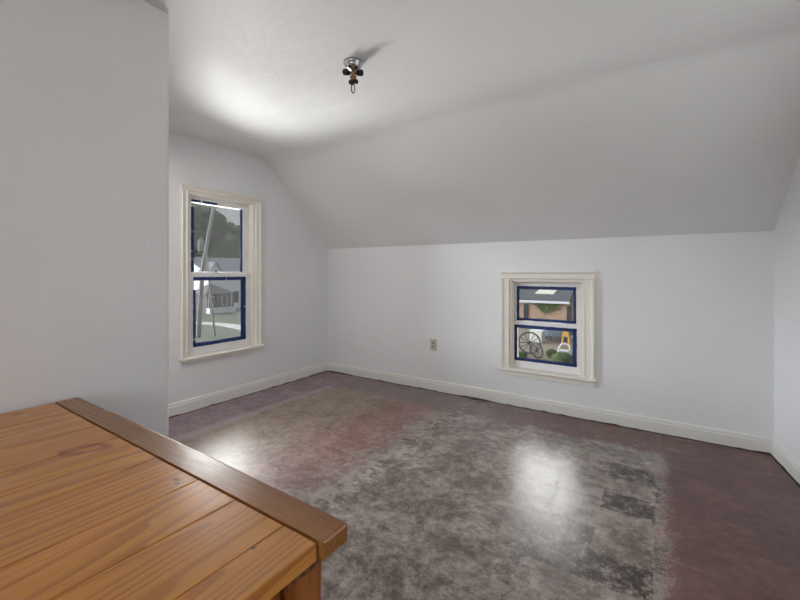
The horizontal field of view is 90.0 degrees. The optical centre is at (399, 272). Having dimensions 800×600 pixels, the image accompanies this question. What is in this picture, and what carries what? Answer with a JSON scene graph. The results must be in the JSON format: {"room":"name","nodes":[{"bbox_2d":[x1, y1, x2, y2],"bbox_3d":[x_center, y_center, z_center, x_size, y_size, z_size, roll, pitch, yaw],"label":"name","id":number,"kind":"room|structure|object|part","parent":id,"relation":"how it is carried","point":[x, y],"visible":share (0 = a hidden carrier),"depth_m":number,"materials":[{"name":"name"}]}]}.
{"room":"attic room","nodes":[
{"label":"attic room","id":0,"kind":"room"},
{"bbox_2d":[0,0,168,437],"bbox_3d":[-2.693,0.007,0.710,1.546,2.385,3.657,0,0,33],"label":"wall","id":1,"kind":"structure","parent":0,"point":[84,84],"depth_m":1.55,"materials":[{"name":"paint"}]},
{"bbox_2d":[169,131,327,416],"bbox_3d":[-2.080,0.000,3.241,0.180,2.400,4.470,0,0,33],"label":"wall","id":2,"kind":"structure","parent":0,"point":[294,255],"depth_m":4.14,"materials":[{"name":"paint"}]},
{"bbox_2d":[179,184,264,363],"bbox_3d":[-1.702,0.009,3.777,0.231,1.535,0.840,0,0,33],"label":"window","id":3,"kind":"structure","parent":2,"relation":"in","point":[250,274],"depth_m":3.79,"materials":[{"name":"paint"}]},
{"bbox_3d":[-1.840,0.007,3.419,0.030,1.439,0.056,0,0,33],"label":"casing","id":4,"kind":"part","parent":3,"relation":"part of","materials":[{"name":"paint"}]},
{"bbox_3d":[-1.726,-0.333,3.791,0.035,0.721,0.646,0,0,33],"label":"sash","id":5,"kind":"part","parent":3,"relation":"part of","materials":[{"name":"glass"}]},
{"bbox_3d":[-1.694,0.360,3.770,0.036,0.732,0.646,0,0,33],"label":"sash","id":6,"kind":"part","parent":3,"relation":"part of","materials":[{"name":"paint"}]},
{"bbox_3d":[-1.635,-0.735,3.734,0.030,0.046,0.808,0,0,33],"label":"head casing","id":7,"kind":"part","parent":3,"relation":"part of","materials":[{"name":"paint"}]},
{"bbox_3d":[-1.693,0.738,3.772,0.211,0.022,0.840,0,0,33],"label":"sill","id":8,"kind":"part","parent":3,"relation":"part of","materials":[{"name":"paint"}]},
{"bbox_3d":[-1.431,0.007,4.048,0.030,1.439,0.060,0,0,33],"label":"casing","id":9,"kind":"part","parent":3,"relation":"part of","materials":[{"name":"paint"}]},
{"bbox_2d":[169,362,327,417],"bbox_3d":[-1.611,1.141,3.782,0.018,0.109,2.672,0,0,33],"label":"baseboard","id":10,"kind":"structure","parent":2,"relation":"attached to","point":[184,406],"depth_m":3.88,"materials":[{"name":"paint"}]},
{"bbox_2d":[143,0,799,248],"bbox_3d":[-0.644,-0.673,0.890,5.450,1.294,7.191,0,0,33],"label":"ceiling","id":11,"kind":"structure","parent":0,"point":[465,121],"depth_m":2.51,"materials":[{"name":"paint"}]},
{"bbox_2d":[342,57,363,93],"bbox_3d":[-0.261,-1.092,2.235,0.115,0.175,0.116,0,0,33],"label":"ceiling light","id":12,"kind":"object","parent":11,"relation":"attached to","point":[353,65],"visible":1,"depth_m":2.21,"materials":[{"name":"silver metal"}]},
{"bbox_2d":[342,69,349,75],"bbox_3d":[-0.297,-1.112,2.215,0.037,0.039,0.035,0,0,-34],"label":"socket","id":13,"kind":"object","parent":12,"relation":"attached to","point":[346,72],"depth_m":2.21,"materials":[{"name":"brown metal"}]},
{"bbox_3d":[-0.263,-1.105,2.239,0.038,0.050,0.038,0,0,33],"label":"stem","id":14,"kind":"part","parent":12,"relation":"part of","materials":[{"name":"gold metal"}]},
{"bbox_2d":[356,69,363,75],"bbox_3d":[-0.224,-1.112,2.222,0.038,0.039,0.037,0,0,33],"label":"socket","id":15,"kind":"object","parent":12,"relation":"attached to","point":[359,72],"depth_m":2.21,"materials":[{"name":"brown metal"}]},
{"bbox_2d":[169,371,799,599],"bbox_3d":[-0.574,1.260,0.999,5.450,0.120,6.850,0,0,33],"label":"floor","id":16,"kind":"structure","parent":0,"point":[439,496],"depth_m":2.15,"materials":[{"name":"grey concrete"}]},
{"bbox_2d":[0,397,346,599],"bbox_3d":[-1.190,0.834,0.316,1.359,0.732,1.984,0,0,33],"label":"table","id":17,"kind":"object","parent":16,"relation":"on","point":[97,503],"visible":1,"depth_m":0.76,"materials":[{"name":"brown wood"}]},
{"bbox_3d":[-0.192,0.864,0.732,0.075,0.672,0.061,0,0,33],"label":"leg","id":18,"kind":"part","parent":17,"relation":"part of","materials":[{"name":"brown wood"}]},
{"bbox_2d":[328,231,773,453],"bbox_3d":[0.856,0.445,3.852,4.075,1.510,0.180,0,0,34],"label":"wall","id":19,"kind":"structure","parent":0,"point":[684,324],"depth_m":3.18,"materials":[{"name":"paint"}]},
{"bbox_2d":[430,339,436,350],"bbox_3d":[0.343,0.733,4.085,0.072,0.116,0.009,0,0,34],"label":"wall outlet","id":20,"kind":"object","parent":19,"relation":"attached to","point":[433,342],"visible":1,"depth_m":4.08,"materials":[{"name":"beige plastic"}]},
{"bbox_2d":[497,271,596,386],"bbox_3d":[1.294,0.454,3.524,0.819,0.941,0.231,0,0,34],"label":"window","id":21,"kind":"structure","parent":19,"relation":"in","point":[582,370],"depth_m":3.46,"materials":[{"name":"paint"}]},
{"bbox_3d":[0.958,0.456,3.655,0.083,0.808,0.030,0,0,34],"label":"casing","id":22,"kind":"part","parent":21,"relation":"part of","materials":[{"name":"paint"}]},
{"bbox_3d":[1.289,0.871,3.516,0.819,0.022,0.211,0,0,34],"label":"sill","id":23,"kind":"part","parent":21,"relation":"part of","materials":[{"name":"paint"}]},
{"bbox_3d":[1.289,0.648,3.515,0.576,0.421,0.036,0,0,34],"label":"sash","id":24,"kind":"part","parent":21,"relation":"part of","materials":[{"name":"paint"}]},
{"bbox_3d":[1.310,0.272,3.547,0.576,0.400,0.035,0,0,34],"label":"sash","id":25,"kind":"part","parent":21,"relation":"part of","materials":[{"name":"paint"}]},
{"bbox_3d":[1.250,0.018,3.458,0.787,0.069,0.030,0,0,34],"label":"head casing","id":26,"kind":"part","parent":21,"relation":"part of","materials":[{"name":"paint"}]},
{"bbox_3d":[1.542,0.456,3.261,0.082,0.808,0.030,0,0,34],"label":"casing","id":27,"kind":"part","parent":21,"relation":"part of","materials":[{"name":"paint"}]},
{"bbox_2d":[329,362,773,454],"bbox_3d":[0.801,1.145,3.769,4.030,0.102,0.018,0,0,34],"label":"baseboard","id":28,"kind":"structure","parent":19,"relation":"attached to","point":[696,432],"depth_m":3.28,"materials":[{"name":"paint"}]},
{"bbox_2d":[774,158,799,462],"bbox_3d":[1.130,0.000,-0.175,0.160,2.400,6.550,0,0,27],"label":"wall","id":29,"kind":"structure","parent":0,"point":[787,229],"depth_m":2.44,"materials":[{"name":"paint"}]},
{"bbox_2d":[770,440,799,487],"bbox_3d":[1.103,1.146,-0.032,0.018,0.099,5.981,0,0,27],"label":"baseboard","id":30,"kind":"structure","parent":29,"relation":"attached to","point":[782,456],"depth_m":2.42,"materials":[{"name":"paint"}]},
{"label":"outside","id":31,"kind":"structure","parent":0,"visible":0},
{"bbox_2d":[196,322,240,329],"bbox_3d":[-13.904,4.450,31.036,21.249,0.100,5.806,0,0,28],"label":"garden path","id":32,"kind":"structure","parent":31,"point":[234,326],"depth_m":34.17,"materials":[{"name":"concrete"}]},
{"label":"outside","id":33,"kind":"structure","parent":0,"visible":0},
{"bbox_2d":[194,307,240,342],"bbox_3d":[-8.821,4.499,41.499,160.000,0.079,160.000,0,0,33],"label":"ground","id":34,"kind":"structure","parent":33,"point":[207,334],"depth_m":32.99,"materials":[{"name":"green plant"}]},
{"bbox_2d":[196,206,215,337],"bbox_3d":[-13.390,-1.003,28.757,0.517,11.424,2.450,0,0,33],"label":"utility pole","id":35,"kind":"object","parent":34,"relation":"on","point":[201,247],"visible":0.73,"depth_m":28.13,"materials":[{"name":"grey wood"}]},
{"bbox_2d":[192,203,239,257],"bbox_3d":[-33.695,-3.728,65.383,13.579,17.147,13.100,0,0,33],"label":"tree","id":36,"kind":"object","parent":34,"relation":"on","point":[221,245],"visible":0.26,"depth_m":63.36,"materials":[{"name":"green plant"}]},
{"bbox_2d":[196,284,235,313],"bbox_3d":[-21.511,2.850,46.103,3.700,3.300,3.700,0,0,33],"label":"house","id":37,"kind":"structure","parent":34,"relation":"on","point":[221,298],"depth_m":45.28,"materials":[{"name":"grey wood"}]},
{"bbox_3d":[-21.000,3.115,44.043,0.200,1.530,0.180,0,0,33],"label":"porch post","id":38,"kind":"part","parent":37,"relation":"part of","materials":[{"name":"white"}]},
{"bbox_3d":[-20.456,3.115,44.882,0.200,1.530,0.180,0,0,33],"label":"porch post","id":39,"kind":"part","parent":37,"relation":"part of","materials":[{"name":"grey wood"}]},
{"bbox_3d":[-19.938,3.115,45.678,0.200,1.530,0.180,0,0,33],"label":"porch post","id":40,"kind":"part","parent":37,"relation":"part of","materials":[{"name":"grey wood"}]},
{"bbox_2d":[192,257,240,307],"bbox_3d":[-23.826,1.220,54.701,9.349,6.560,10.800,0,0,33],"label":"house","id":41,"kind":"structure","parent":34,"relation":"on","point":[220,264],"depth_m":51.29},
{"bbox_3d":[-21.213,3.100,51.693,0.030,1.500,0.800,0,0,33],"label":"pane","id":42,"kind":"part","parent":41,"relation":"part of","materials":[{"name":"grey glass"}]},
{"bbox_2d":[227,221,239,257],"bbox_3d":[-35.140,-2.643,81.345,12.652,16.339,13.086,0,0,33],"label":"tree","id":43,"kind":"object","parent":34,"relation":"on","point":[234,230],"visible":0.05,"depth_m":78.63,"materials":[{"name":"green plant"}]},
{"bbox_2d":[519,289,573,320],"bbox_3d":[13.218,2.635,36.695,6.000,3.730,6.949,0,0,33],"label":"brick outbuilding","id":44,"kind":"structure","parent":34,"relation":"on","point":[526,296],"depth_m":33.88,"materials":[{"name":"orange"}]},
{"bbox_3d":[10.861,3.550,34.626,0.280,1.700,0.110,0,0,33],"label":"doorway","id":45,"kind":"part","parent":44,"relation":"part of","materials":[{"name":"grey"}]},
{"bbox_2d":[530,303,561,318],"bbox_3d":[12.148,3.129,33.692,2.889,1.476,0.249,0,0,33],"label":"ivy","id":46,"kind":"object","parent":44,"relation":"attached to","point":[546,307],"visible":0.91,"depth_m":33.57,"materials":[{"name":"green plant"}]},
{"bbox_3d":[13.796,3.550,32.720,0.280,1.700,0.110,0,0,33],"label":"doorway","id":47,"kind":"part","parent":44,"relation":"part of","materials":[{"name":"grey"}]},
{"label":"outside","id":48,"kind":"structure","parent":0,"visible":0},
{"bbox_2d":[518,328,572,363],"bbox_3d":[7.043,4.505,25.534,16.000,0.190,22.500,0,0,33],"label":"ground","id":49,"kind":"structure","parent":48,"point":[554,343],"depth_m":24.33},
{"bbox_2d":[518,351,527,357],"bbox_3d":[6.279,4.253,20.838,0.740,0.373,0.737,0,0,33],"label":"bush","id":50,"kind":"object","parent":49,"relation":"on","point":[520,353],"visible":0.59,"depth_m":20.60,"materials":[{"name":"green plant"}]},
{"bbox_2d":[518,332,540,353],"bbox_3d":[7.076,3.810,21.875,1.209,1.184,0.323,0,0,16],"label":"wheel","id":51,"kind":"object","parent":49,"relation":"on","point":[529,341],"visible":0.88,"depth_m":21.88,"materials":[{"name":"metal"}]},
{"bbox_2d":[530,342,542,358],"bbox_3d":[7.059,3.990,20.694,0.228,0.876,0.890,0,0,-28],"label":"wheel","id":52,"kind":"object","parent":49,"relation":"on","point":[535,349],"visible":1,"depth_m":20.64,"materials":[{"name":"metal"}]},
{"bbox_2d":[530,329,544,342],"bbox_3d":[8.760,4.020,25.533,0.820,0.780,0.630,0,0,33],"label":"box","id":53,"kind":"object","parent":49,"relation":"on","point":[541,333],"visible":0.78,"depth_m":25.25,"materials":[{"name":"white"}]},
{"bbox_3d":[8.596,4.020,25.282,0.700,0.660,0.030,0,0,33],"label":"door","id":54,"kind":"part","parent":53,"relation":"part of","materials":[{"name":"white"}]},
{"bbox_2d":[546,349,556,356],"bbox_3d":[7.942,4.194,20.956,0.624,0.486,0.617,0,0,33],"label":"bush","id":55,"kind":"object","parent":49,"relation":"on","point":[549,352],"visible":0.74,"depth_m":20.81,"materials":[{"name":"green plant"}]},
{"bbox_2d":[545,330,572,341],"bbox_3d":[10.523,3.969,26.551,1.571,0.883,1.814,0,0,33],"label":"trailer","id":56,"kind":"object","parent":49,"relation":"on","point":[549,334],"visible":0.34,"depth_m":25.90,"materials":[{"name":"metal"}]},
{"bbox_2d":[551,352,572,362],"bbox_3d":[8.042,4.182,19.817,1.113,0.515,1.094,0,0,33],"label":"bush","id":57,"kind":"object","parent":49,"relation":"on","point":[564,357],"visible":0.91,"depth_m":19.50,"materials":[{"name":"green plant"}]},
{"bbox_2d":[557,343,571,354],"bbox_3d":[8.788,4.087,21.437,0.730,0.652,0.529,0,0,33],"label":"garden chair","id":58,"kind":"object","parent":49,"relation":"on","point":[561,344],"visible":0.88,"depth_m":21.41,"materials":[{"name":"white plastic"}]},
{"bbox_2d":[561,331,570,347],"bbox_3d":[9.741,3.735,23.483,0.560,1.350,0.300,0,0,33],"label":"toy","id":59,"kind":"object","parent":49,"relation":"on","point":[564,333],"visible":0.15,"depth_m":23.38,"materials":[{"name":"yellow plastic"}]}
]}

